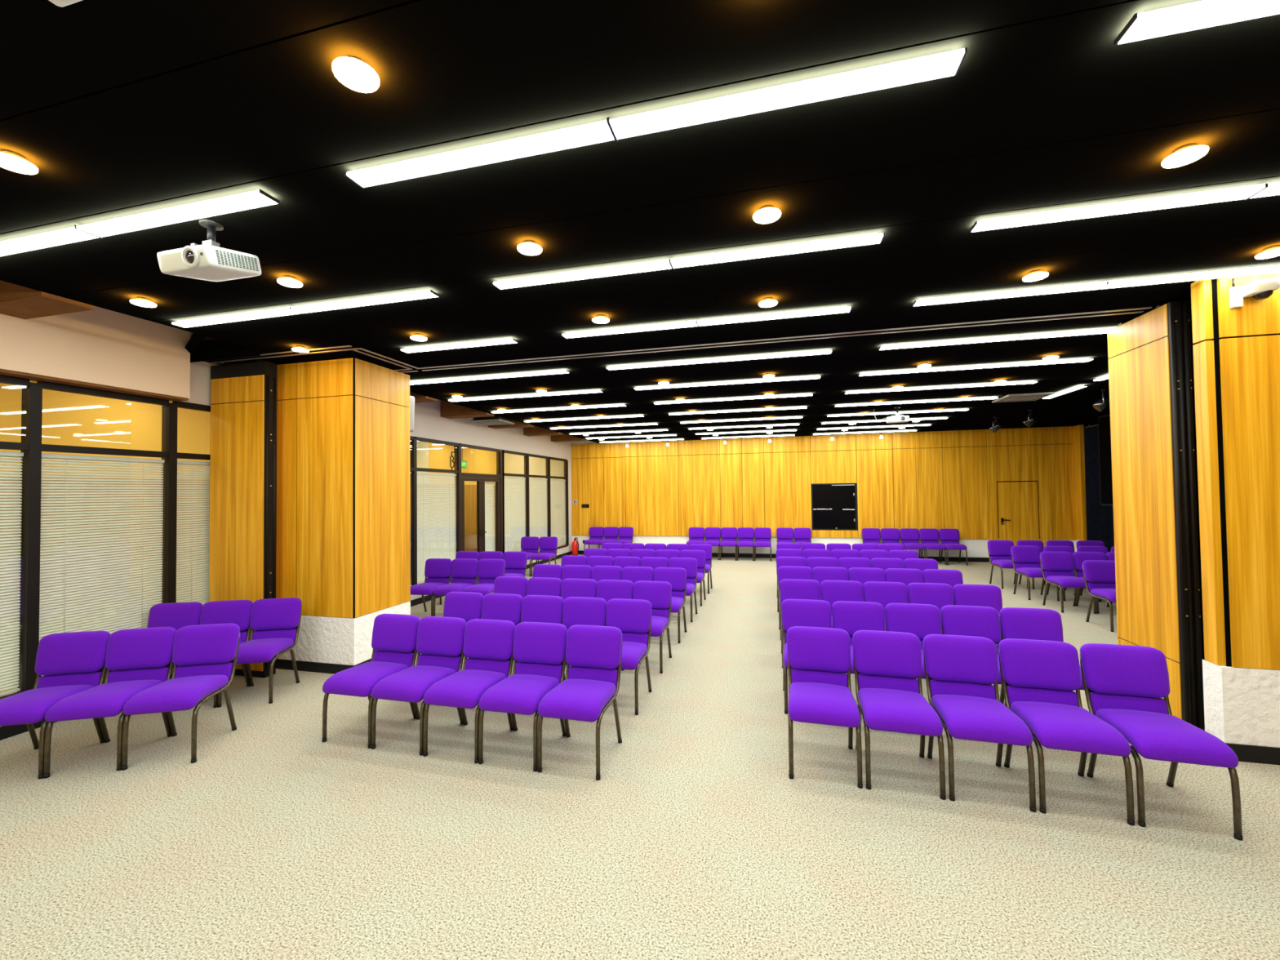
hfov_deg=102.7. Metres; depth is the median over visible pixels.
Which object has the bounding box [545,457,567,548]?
window
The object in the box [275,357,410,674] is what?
pillar
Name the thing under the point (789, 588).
chair
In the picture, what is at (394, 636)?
chair
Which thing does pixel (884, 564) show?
chair
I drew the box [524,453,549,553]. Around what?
window
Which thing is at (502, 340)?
recessed light
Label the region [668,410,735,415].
diffuser
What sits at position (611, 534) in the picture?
chair
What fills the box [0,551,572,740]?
baseboard
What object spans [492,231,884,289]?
recessed light
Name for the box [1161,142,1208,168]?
recessed light
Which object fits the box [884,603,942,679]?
chair
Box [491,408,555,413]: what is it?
diffuser
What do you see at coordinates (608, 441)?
diffuser
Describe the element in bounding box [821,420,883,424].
diffuser
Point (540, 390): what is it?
recessed light
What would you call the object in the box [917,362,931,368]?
recessed light
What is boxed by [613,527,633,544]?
chair
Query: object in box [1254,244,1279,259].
recessed light
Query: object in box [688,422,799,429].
recessed light
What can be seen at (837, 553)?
chair
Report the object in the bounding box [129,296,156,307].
recessed light
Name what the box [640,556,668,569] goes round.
chair
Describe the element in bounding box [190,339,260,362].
trim
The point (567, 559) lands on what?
chair
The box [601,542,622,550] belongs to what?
chair
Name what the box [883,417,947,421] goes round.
diffuser
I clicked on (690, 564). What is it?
chair
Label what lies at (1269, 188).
diffuser
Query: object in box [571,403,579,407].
recessed light
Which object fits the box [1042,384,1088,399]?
recessed light
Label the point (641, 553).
chair
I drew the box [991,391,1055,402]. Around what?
unit
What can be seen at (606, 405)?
diffuser
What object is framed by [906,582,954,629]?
chair
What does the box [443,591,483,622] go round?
chair
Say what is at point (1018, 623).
chair
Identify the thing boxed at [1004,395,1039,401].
grille
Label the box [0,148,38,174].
recessed light
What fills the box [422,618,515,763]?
chair
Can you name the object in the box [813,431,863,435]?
diffuser
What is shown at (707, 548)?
chair
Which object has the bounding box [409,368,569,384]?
recessed light
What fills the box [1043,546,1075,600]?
chair
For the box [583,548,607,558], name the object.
chair
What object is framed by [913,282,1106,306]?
diffuser
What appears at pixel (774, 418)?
diffuser
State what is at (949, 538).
chair
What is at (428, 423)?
wall
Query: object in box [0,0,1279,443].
ceiling
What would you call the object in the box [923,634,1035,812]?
chair
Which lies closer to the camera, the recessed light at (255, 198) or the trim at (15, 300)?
the recessed light at (255, 198)
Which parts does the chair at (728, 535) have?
seat, backrest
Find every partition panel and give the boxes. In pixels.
[208,359,276,671]
[1106,301,1196,726]
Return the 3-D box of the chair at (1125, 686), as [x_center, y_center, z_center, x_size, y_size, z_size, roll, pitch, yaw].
[2.994,1.467,2.998,0.439,0.832,0.617,-1,-1,16]
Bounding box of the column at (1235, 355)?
[1188,272,1279,747]
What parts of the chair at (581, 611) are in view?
backrest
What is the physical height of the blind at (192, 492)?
1.892 m
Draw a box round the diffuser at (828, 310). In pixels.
[697,306,850,326]
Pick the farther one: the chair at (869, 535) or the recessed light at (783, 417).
the chair at (869, 535)
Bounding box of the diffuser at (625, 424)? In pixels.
[602,423,657,426]
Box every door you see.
[461,477,483,584]
[481,478,500,551]
[997,481,1039,545]
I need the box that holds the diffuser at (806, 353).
[713,350,831,362]
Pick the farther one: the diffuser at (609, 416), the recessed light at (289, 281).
the diffuser at (609, 416)
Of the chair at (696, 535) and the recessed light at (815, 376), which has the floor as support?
the chair at (696, 535)
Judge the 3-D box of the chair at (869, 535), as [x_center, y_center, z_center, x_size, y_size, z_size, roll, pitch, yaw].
[5.878,1.655,12.893,0.439,0.832,0.617,-1,-1,14]
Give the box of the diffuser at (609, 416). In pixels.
[582,415,643,419]
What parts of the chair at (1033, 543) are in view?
backrest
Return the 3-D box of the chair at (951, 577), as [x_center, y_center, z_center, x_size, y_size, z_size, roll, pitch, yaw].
[3.710,1.529,6.116,0.439,0.832,0.617,-1,-1,13]
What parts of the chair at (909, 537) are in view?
backrest, seat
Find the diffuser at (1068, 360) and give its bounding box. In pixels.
[969,358,1093,368]
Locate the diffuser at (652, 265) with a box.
[493,260,671,288]
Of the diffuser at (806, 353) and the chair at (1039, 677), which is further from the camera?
the diffuser at (806, 353)
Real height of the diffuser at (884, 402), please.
0.013 m
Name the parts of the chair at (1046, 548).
backrest, leg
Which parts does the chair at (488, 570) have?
seat, backrest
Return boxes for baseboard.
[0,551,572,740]
[577,550,989,562]
[1225,742,1279,764]
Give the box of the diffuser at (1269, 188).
[1250,182,1279,198]
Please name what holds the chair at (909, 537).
on the floor
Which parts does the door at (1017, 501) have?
handle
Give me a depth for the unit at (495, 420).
9.86 m
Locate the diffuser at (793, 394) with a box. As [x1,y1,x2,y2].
[730,393,812,399]
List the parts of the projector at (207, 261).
mount arm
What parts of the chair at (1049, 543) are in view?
backrest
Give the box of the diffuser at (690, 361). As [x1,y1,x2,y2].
[606,359,713,369]
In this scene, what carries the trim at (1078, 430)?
attached to the wall at (938, 480)
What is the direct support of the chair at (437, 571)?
on the floor
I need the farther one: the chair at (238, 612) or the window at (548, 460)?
the window at (548, 460)
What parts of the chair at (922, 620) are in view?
backrest, seat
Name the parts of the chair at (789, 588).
leg, backrest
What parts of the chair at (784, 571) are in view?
frame, leg, leg, backrest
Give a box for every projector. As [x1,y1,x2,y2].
[156,218,261,281]
[873,406,909,422]
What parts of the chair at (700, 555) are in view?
backrest, seat, leg, frame, leg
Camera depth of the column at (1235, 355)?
3.45 m
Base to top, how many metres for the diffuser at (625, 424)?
0.013 m
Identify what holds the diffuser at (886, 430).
attached to the recessed light at (908, 430)
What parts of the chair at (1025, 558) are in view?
leg, backrest, frame, leg, seat, leg, leg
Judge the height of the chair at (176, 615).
0.832 m
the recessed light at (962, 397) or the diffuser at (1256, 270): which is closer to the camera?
the diffuser at (1256, 270)
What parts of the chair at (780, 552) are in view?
backrest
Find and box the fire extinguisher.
[571,537,578,555]
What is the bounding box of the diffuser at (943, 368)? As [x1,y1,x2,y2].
[858,366,970,376]
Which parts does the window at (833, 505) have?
sliding pane, sliding pane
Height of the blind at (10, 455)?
1.892 m
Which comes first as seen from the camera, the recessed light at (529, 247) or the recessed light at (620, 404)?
the recessed light at (529, 247)
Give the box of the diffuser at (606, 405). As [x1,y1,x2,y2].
[555,404,626,409]
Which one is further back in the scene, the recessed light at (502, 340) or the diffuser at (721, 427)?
the diffuser at (721, 427)
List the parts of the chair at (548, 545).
seat, frame, backrest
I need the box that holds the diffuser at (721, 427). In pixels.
[688,426,742,429]
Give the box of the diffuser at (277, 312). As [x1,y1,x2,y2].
[172,307,299,327]
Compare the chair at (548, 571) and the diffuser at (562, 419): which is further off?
the diffuser at (562, 419)
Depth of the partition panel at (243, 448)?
5.31 m
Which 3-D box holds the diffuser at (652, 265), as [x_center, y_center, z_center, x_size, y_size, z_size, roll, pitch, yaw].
[-0.390,-1.325,3.316,1.192,0.013,0.095,-1,-1,14]
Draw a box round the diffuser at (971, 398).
[913,397,998,403]
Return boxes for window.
[0,374,30,699]
[0,381,564,666]
[17,381,168,692]
[160,400,210,603]
[409,435,413,471]
[409,436,458,585]
[501,449,527,554]
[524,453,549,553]
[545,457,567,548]
[811,483,857,529]
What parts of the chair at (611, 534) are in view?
seat, backrest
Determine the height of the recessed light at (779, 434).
0.037 m
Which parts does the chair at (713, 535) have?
seat, backrest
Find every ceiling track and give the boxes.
[208,345,418,373]
[416,306,1151,371]
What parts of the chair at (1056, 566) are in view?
leg, backrest, frame, leg, seat, leg, leg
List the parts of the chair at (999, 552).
leg, frame, backrest, leg, seat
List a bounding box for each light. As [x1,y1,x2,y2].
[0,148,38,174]
[0,189,279,256]
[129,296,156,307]
[170,288,439,328]
[276,275,302,288]
[291,345,309,352]
[332,55,379,93]
[345,47,967,187]
[400,337,518,353]
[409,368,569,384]
[410,333,426,341]
[448,389,603,401]
[452,394,462,398]
[490,403,626,413]
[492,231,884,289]
[497,407,506,411]
[517,240,542,255]
[524,413,644,422]
[536,388,546,392]
[549,422,657,429]
[561,305,852,338]
[568,428,668,434]
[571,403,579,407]
[585,434,677,439]
[591,314,608,323]
[600,438,684,443]
[605,348,832,370]
[633,374,821,390]
[653,392,813,404]
[657,379,669,384]
[668,405,807,415]
[675,397,684,400]
[680,416,803,423]
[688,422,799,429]
[695,429,796,435]
[701,434,795,439]
[752,204,781,223]
[758,297,777,307]
[763,373,774,377]
[764,391,773,395]
[813,429,917,435]
[816,423,931,430]
[821,417,948,424]
[826,408,968,417]
[834,395,998,407]
[844,380,1038,394]
[857,357,1093,376]
[874,400,883,404]
[878,326,1116,350]
[892,384,902,389]
[911,264,1279,306]
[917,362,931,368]
[934,408,943,411]
[959,395,969,399]
[968,181,1279,232]
[989,417,1002,432]
[993,378,1006,383]
[1022,269,1048,281]
[1022,409,1038,426]
[1042,353,1058,359]
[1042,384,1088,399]
[1092,389,1109,411]
[1093,373,1108,381]
[1113,0,1279,45]
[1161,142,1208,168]
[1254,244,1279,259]
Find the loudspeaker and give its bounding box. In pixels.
[409,395,414,431]
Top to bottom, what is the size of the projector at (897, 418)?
0.277 m
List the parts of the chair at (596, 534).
seat, backrest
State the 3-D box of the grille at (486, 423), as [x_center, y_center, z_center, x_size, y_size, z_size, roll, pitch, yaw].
[-2.889,-1.116,10.067,0.341,0.008,0.334,-1,-1,14]
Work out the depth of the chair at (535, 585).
6.08 m
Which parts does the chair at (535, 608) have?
backrest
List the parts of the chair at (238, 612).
leg, backrest, leg, frame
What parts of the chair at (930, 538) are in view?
backrest, seat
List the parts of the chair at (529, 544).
backrest, seat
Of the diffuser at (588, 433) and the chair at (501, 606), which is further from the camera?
the diffuser at (588, 433)
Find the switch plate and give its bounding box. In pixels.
[581,504,589,507]
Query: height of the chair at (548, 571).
0.832 m
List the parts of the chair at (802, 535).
backrest, seat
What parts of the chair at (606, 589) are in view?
backrest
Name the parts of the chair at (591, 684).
leg, leg, seat, frame, backrest, leg, leg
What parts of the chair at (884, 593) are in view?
backrest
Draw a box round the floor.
[0,554,1279,959]
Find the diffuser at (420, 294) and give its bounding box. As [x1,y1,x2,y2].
[291,289,438,313]
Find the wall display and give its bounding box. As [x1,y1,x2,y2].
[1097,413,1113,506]
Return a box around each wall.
[30,332,572,674]
[571,426,1085,562]
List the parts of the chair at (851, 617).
seat, backrest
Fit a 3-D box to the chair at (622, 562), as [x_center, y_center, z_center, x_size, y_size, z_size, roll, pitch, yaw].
[-0.261,1.616,7.763,0.439,0.832,0.617,-1,-1,14]
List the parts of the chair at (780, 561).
leg, backrest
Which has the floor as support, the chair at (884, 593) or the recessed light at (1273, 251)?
the chair at (884, 593)
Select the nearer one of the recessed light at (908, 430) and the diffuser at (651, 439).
the recessed light at (908, 430)
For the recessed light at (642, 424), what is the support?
in the ceiling
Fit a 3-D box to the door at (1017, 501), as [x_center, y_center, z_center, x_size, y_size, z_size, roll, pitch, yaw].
[9.214,1.023,12.444,0.842,1.958,0.114,-1,-1,14]
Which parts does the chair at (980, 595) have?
backrest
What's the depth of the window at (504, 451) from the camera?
11.75 m
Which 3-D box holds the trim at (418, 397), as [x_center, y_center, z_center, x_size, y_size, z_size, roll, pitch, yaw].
[-3.545,-1.458,7.732,0.922,0.550,0.280,-1,-1,14]
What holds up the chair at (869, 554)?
on the floor
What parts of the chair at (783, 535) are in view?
seat, backrest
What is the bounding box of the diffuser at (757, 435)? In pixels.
[746,435,794,437]
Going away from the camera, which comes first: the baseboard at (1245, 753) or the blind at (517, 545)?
the baseboard at (1245, 753)
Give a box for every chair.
[0,631,110,779]
[43,626,176,778]
[102,601,202,684]
[121,623,239,770]
[172,600,253,707]
[217,597,302,707]
[322,613,419,748]
[371,616,466,755]
[410,558,452,616]
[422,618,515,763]
[433,558,478,616]
[439,551,479,604]
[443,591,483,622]
[462,559,505,595]
[463,593,522,662]
[476,551,502,583]
[478,622,567,771]
[490,551,527,593]
[493,576,528,598]
[513,595,564,660]
[520,536,539,576]
[526,577,561,596]
[531,536,557,576]
[533,564,562,580]
[537,624,622,780]
[560,555,586,566]
[560,578,596,600]
[561,564,591,581]
[562,596,606,680]
[583,526,604,551]
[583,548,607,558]
[586,555,613,568]
[591,565,622,582]
[595,579,633,670]
[599,527,618,548]
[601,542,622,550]
[605,598,652,715]
[606,548,631,558]
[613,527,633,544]
[613,556,640,569]
[621,581,671,673]
[622,542,644,551]
[622,566,653,584]
[630,549,654,559]
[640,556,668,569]
[644,543,666,552]
[653,567,686,643]
[654,549,679,559]
[666,543,688,551]
[668,557,697,622]
[680,550,706,606]
[686,527,704,545]
[688,543,712,593]
[702,527,720,559]
[720,527,737,560]
[737,527,754,560]
[754,527,771,561]
[776,528,793,543]
[776,542,800,550]
[776,548,802,590]
[776,556,806,612]
[777,565,812,639]
[779,578,820,668]
[781,599,831,714]
[786,626,862,788]
[793,528,811,547]
[800,542,825,557]
[803,549,830,566]
[807,556,838,569]
[812,566,848,599]
[820,580,863,627]
[826,543,851,557]
[831,549,859,561]
[831,600,885,674]
[838,557,871,570]
[848,567,885,591]
[852,543,877,555]
[853,630,946,799]
[859,549,888,565]
[862,528,880,548]
[862,581,907,631]
[871,558,903,571]
[878,543,904,556]
[880,528,904,548]
[884,568,924,590]
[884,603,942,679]
[888,550,918,568]
[899,528,925,558]
[904,558,937,572]
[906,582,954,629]
[919,528,946,564]
[922,568,963,588]
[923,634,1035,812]
[938,528,968,565]
[941,604,1032,732]
[953,583,1002,644]
[986,540,1027,589]
[998,638,1134,826]
[999,607,1084,735]
[1010,545,1059,600]
[1016,540,1060,590]
[1040,551,1096,613]
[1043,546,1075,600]
[1045,540,1074,590]
[1072,551,1109,613]
[1075,540,1105,547]
[1076,546,1108,601]
[1079,643,1243,840]
[1082,560,1115,631]
[1106,551,1115,604]
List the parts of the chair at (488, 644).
leg, leg, seat, leg, frame, backrest, leg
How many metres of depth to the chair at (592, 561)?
8.10 m
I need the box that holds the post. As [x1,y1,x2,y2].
[1181,300,1204,728]
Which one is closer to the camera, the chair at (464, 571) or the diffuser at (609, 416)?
the chair at (464, 571)
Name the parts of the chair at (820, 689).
leg, backrest, frame, seat, leg, leg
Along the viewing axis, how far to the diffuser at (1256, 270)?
3.46 m
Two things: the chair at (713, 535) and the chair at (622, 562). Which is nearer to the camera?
the chair at (622, 562)
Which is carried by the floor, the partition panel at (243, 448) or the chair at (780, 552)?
the chair at (780, 552)
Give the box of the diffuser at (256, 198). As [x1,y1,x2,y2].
[78,190,278,237]
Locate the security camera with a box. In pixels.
[1229,277,1279,308]
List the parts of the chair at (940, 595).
backrest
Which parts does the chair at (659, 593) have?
backrest, seat, leg, frame, leg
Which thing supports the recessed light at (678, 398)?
in the ceiling
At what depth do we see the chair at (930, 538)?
12.73 m
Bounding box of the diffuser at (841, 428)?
[817,426,872,430]
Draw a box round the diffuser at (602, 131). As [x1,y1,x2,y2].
[346,120,613,187]
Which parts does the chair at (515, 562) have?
seat, backrest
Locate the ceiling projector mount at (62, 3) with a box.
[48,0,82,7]
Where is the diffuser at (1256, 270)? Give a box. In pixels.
[1101,266,1279,288]
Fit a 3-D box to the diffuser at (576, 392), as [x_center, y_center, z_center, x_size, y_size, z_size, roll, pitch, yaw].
[-1.117,-1.226,7.277,1.192,0.013,0.095,-1,-1,14]
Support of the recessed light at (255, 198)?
in the ceiling
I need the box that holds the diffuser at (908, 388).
[844,386,937,394]
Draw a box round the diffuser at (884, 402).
[835,401,913,407]
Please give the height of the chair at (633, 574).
0.832 m
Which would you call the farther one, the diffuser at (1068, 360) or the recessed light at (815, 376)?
the recessed light at (815, 376)
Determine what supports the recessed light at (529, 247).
in the ceiling
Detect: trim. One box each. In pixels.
[0,280,93,319]
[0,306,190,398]
[0,368,188,401]
[185,333,204,354]
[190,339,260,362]
[203,351,302,364]
[234,667,275,677]
[409,391,437,403]
[440,400,493,418]
[488,419,533,428]
[523,425,563,435]
[551,433,586,442]
[564,460,568,545]
[1073,424,1086,540]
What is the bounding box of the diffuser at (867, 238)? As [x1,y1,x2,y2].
[671,233,883,268]
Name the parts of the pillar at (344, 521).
wood panel, wood panel, wood panel, wood panel, wood panel, wood panel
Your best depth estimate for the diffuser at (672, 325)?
4.43 m
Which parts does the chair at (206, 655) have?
leg, leg, seat, leg, frame, backrest, leg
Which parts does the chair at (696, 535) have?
seat, backrest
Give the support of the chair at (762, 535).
on the floor
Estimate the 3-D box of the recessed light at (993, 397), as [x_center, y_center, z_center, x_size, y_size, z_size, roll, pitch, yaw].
[4.469,-1.280,8.374,2.414,0.037,0.111,-1,-1,14]
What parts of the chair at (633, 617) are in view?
backrest, seat, leg, frame, leg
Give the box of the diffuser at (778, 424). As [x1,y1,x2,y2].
[742,423,799,427]
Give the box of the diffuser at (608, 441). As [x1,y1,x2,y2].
[600,440,640,443]
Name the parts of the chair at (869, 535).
backrest, seat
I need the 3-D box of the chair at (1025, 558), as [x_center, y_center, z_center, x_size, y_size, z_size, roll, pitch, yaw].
[6.608,1.548,8.581,0.439,0.832,0.617,-1,-1,13]
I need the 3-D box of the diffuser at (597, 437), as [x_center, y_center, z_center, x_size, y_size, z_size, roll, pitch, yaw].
[-0.828,-1.094,13.290,1.192,0.013,0.095,-1,-1,14]
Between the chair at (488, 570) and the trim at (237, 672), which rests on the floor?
the chair at (488, 570)
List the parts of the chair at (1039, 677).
leg, leg, backrest, frame, seat, leg, leg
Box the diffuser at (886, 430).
[863,430,916,433]
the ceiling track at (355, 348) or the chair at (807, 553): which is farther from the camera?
the chair at (807, 553)
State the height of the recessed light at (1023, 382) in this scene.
0.037 m
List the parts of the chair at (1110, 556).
backrest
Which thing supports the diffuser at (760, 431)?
attached to the recessed light at (780, 430)
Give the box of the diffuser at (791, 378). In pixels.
[724,376,820,384]
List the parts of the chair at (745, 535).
seat, backrest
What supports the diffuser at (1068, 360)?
attached to the recessed light at (1081, 359)
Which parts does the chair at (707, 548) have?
backrest, seat, leg, leg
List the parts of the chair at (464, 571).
leg, seat, frame, backrest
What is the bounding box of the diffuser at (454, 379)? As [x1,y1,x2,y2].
[409,377,475,384]
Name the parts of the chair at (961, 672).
leg, leg, backrest, frame, seat, leg, leg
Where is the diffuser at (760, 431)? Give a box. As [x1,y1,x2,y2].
[745,430,796,432]
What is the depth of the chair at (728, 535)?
13.97 m
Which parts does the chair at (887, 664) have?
leg, leg, backrest, frame, seat, leg, leg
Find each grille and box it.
[215,249,258,271]
[480,422,505,425]
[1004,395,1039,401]
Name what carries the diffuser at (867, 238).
attached to the recessed light at (872, 237)
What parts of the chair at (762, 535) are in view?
seat, backrest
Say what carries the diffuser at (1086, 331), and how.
attached to the recessed light at (1096, 331)
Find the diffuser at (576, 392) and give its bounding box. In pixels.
[521,390,602,397]
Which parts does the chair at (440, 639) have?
leg, seat, leg, leg, frame, backrest, leg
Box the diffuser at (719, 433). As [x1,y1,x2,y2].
[696,431,744,435]
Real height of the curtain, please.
3.170 m
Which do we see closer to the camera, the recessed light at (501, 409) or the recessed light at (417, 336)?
the recessed light at (417, 336)
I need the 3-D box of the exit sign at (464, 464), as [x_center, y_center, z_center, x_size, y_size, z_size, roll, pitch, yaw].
[-3.478,-0.453,10.023,0.046,0.428,0.230,-1,-1,14]
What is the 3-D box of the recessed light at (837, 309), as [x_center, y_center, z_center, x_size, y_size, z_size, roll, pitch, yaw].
[0.481,-1.323,4.302,2.414,0.037,0.111,-1,-1,14]
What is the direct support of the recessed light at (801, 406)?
in the ceiling
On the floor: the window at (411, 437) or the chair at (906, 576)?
the chair at (906, 576)
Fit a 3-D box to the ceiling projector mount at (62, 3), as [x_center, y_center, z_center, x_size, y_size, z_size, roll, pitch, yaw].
[-1.567,-1.361,1.355,0.220,0.045,0.197,-1,-1,14]
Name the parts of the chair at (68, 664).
leg, leg, seat, frame, backrest, leg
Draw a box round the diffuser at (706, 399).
[653,398,729,404]
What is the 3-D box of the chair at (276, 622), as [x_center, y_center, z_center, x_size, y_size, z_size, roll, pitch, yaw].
[-3.551,1.590,4.818,0.439,0.832,0.617,0,-1,-10]
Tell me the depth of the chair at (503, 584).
6.19 m
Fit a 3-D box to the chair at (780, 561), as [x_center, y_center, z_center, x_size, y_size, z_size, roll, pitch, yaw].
[2.243,1.578,7.504,0.439,0.832,0.617,-1,-1,13]
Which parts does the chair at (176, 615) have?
backrest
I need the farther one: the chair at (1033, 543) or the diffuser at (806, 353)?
the chair at (1033, 543)
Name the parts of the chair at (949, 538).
leg, backrest, seat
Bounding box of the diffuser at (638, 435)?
[630,435,676,437]
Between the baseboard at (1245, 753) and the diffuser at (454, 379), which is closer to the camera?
the baseboard at (1245, 753)
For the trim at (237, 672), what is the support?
attached to the wall at (428, 423)
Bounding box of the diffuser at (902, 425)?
[872,424,930,427]
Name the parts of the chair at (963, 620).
backrest, seat, leg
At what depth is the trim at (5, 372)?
4.38 m
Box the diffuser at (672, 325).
[562,321,697,337]
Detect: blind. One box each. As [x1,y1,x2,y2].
[0,451,23,695]
[39,453,164,676]
[176,460,209,604]
[409,471,411,586]
[417,472,456,584]
[484,481,495,551]
[504,476,525,551]
[528,477,547,551]
[550,479,566,546]
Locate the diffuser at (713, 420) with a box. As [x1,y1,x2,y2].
[680,419,739,423]
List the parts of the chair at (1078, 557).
leg, backrest, leg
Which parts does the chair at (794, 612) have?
leg, frame, leg, seat, backrest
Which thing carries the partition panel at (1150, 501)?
hanging from the ceiling
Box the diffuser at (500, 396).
[448,395,523,401]
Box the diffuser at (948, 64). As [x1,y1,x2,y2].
[609,48,964,139]
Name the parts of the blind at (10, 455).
rail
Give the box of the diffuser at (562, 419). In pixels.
[524,417,582,422]
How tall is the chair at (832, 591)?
0.832 m
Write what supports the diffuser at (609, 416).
attached to the recessed light at (641, 415)
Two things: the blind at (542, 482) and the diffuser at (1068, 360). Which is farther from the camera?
the blind at (542, 482)
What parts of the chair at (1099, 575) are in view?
leg, frame, backrest, seat, leg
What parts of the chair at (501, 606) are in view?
backrest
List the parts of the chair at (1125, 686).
leg, backrest, frame, leg, seat, leg, leg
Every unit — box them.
[470,414,515,425]
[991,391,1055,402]
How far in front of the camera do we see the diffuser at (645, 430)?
11.90 m
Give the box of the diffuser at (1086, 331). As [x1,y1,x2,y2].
[1017,328,1111,339]
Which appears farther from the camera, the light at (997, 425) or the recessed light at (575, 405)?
the light at (997, 425)
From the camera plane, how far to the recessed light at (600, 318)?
4.13 m
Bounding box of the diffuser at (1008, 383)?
[937,381,1037,388]
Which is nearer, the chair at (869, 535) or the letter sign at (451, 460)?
the letter sign at (451, 460)
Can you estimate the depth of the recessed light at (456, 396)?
7.34 m
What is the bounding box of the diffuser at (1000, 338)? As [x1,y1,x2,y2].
[879,335,1019,350]
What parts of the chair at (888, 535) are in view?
backrest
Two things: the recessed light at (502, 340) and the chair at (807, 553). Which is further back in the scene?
the chair at (807, 553)
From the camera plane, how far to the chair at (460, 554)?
9.04 m
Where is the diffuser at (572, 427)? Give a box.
[550,426,601,429]
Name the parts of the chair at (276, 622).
leg, leg, seat, leg, frame, backrest, leg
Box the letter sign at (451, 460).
[449,451,455,470]
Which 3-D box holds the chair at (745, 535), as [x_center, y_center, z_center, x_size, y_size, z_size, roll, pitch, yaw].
[2.825,1.711,13.690,0.439,0.832,0.617,-1,-1,14]
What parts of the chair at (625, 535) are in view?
seat, backrest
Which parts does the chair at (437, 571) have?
leg, seat, leg, backrest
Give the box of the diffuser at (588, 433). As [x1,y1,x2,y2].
[569,431,617,434]
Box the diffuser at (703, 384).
[634,382,723,390]
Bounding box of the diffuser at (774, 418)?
[739,417,802,421]
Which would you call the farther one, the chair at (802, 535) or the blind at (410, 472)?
the chair at (802, 535)
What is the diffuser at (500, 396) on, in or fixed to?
attached to the recessed light at (588, 391)
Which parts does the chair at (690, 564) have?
backrest, seat, leg, frame, leg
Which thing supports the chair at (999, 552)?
on the floor
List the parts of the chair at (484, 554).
backrest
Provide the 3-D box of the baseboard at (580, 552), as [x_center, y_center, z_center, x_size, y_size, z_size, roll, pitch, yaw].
[4.312,2.050,13.719,13.075,0.110,0.030,-1,-1,14]
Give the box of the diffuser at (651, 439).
[641,439,684,441]
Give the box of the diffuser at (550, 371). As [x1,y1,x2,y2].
[474,369,568,379]
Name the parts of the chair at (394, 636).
leg, seat, leg, frame, backrest, leg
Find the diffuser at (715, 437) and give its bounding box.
[701,436,746,439]
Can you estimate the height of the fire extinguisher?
0.520 m
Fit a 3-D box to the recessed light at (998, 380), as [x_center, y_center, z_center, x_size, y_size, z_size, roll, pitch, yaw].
[4.780,-1.314,6.795,0.140,0.049,0.140,-1,-1,14]
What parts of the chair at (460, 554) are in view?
backrest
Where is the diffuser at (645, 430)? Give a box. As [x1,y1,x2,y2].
[617,429,668,432]
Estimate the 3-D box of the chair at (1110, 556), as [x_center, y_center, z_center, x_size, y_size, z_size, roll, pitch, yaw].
[7.329,1.516,7.562,0.439,0.832,0.617,-1,-1,13]
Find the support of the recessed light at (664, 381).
in the ceiling
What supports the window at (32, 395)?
in the wall at (428, 423)
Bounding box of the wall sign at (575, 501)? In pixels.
[572,499,577,504]
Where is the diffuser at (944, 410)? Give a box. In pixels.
[899,408,968,413]
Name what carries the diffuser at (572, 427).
attached to the recessed light at (642, 424)
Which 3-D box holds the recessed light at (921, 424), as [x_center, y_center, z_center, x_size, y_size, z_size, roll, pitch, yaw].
[5.322,-1.215,11.726,2.414,0.037,0.111,-1,-1,14]
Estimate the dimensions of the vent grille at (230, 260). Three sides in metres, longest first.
0.212 x 0.064 x 0.002 m
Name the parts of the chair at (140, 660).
leg, seat, leg, leg, frame, backrest, leg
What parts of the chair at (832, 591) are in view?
backrest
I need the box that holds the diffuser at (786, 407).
[735,406,806,412]
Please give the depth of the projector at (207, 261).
2.60 m
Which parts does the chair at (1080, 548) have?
backrest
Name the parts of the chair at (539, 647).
leg, leg, seat, leg, frame, backrest, leg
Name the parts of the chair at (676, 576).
backrest, seat, leg, frame, leg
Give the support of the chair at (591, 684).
on the floor
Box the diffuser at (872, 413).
[826,412,895,417]
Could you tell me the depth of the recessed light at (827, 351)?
5.49 m
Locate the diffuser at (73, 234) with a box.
[0,226,97,256]
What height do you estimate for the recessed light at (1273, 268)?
0.037 m
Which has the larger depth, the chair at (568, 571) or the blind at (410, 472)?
the blind at (410, 472)
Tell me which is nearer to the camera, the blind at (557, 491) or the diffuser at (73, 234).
the diffuser at (73, 234)
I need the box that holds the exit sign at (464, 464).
[461,447,466,467]
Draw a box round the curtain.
[1084,425,1114,551]
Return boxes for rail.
[1084,423,1097,427]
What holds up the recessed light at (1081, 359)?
in the ceiling
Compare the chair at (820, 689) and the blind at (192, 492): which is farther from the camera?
the blind at (192, 492)
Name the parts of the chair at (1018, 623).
backrest, seat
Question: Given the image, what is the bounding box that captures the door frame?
[453,443,504,555]
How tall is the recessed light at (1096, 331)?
0.037 m
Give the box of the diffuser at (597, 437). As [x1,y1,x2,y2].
[586,436,629,439]
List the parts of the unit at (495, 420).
panel, casing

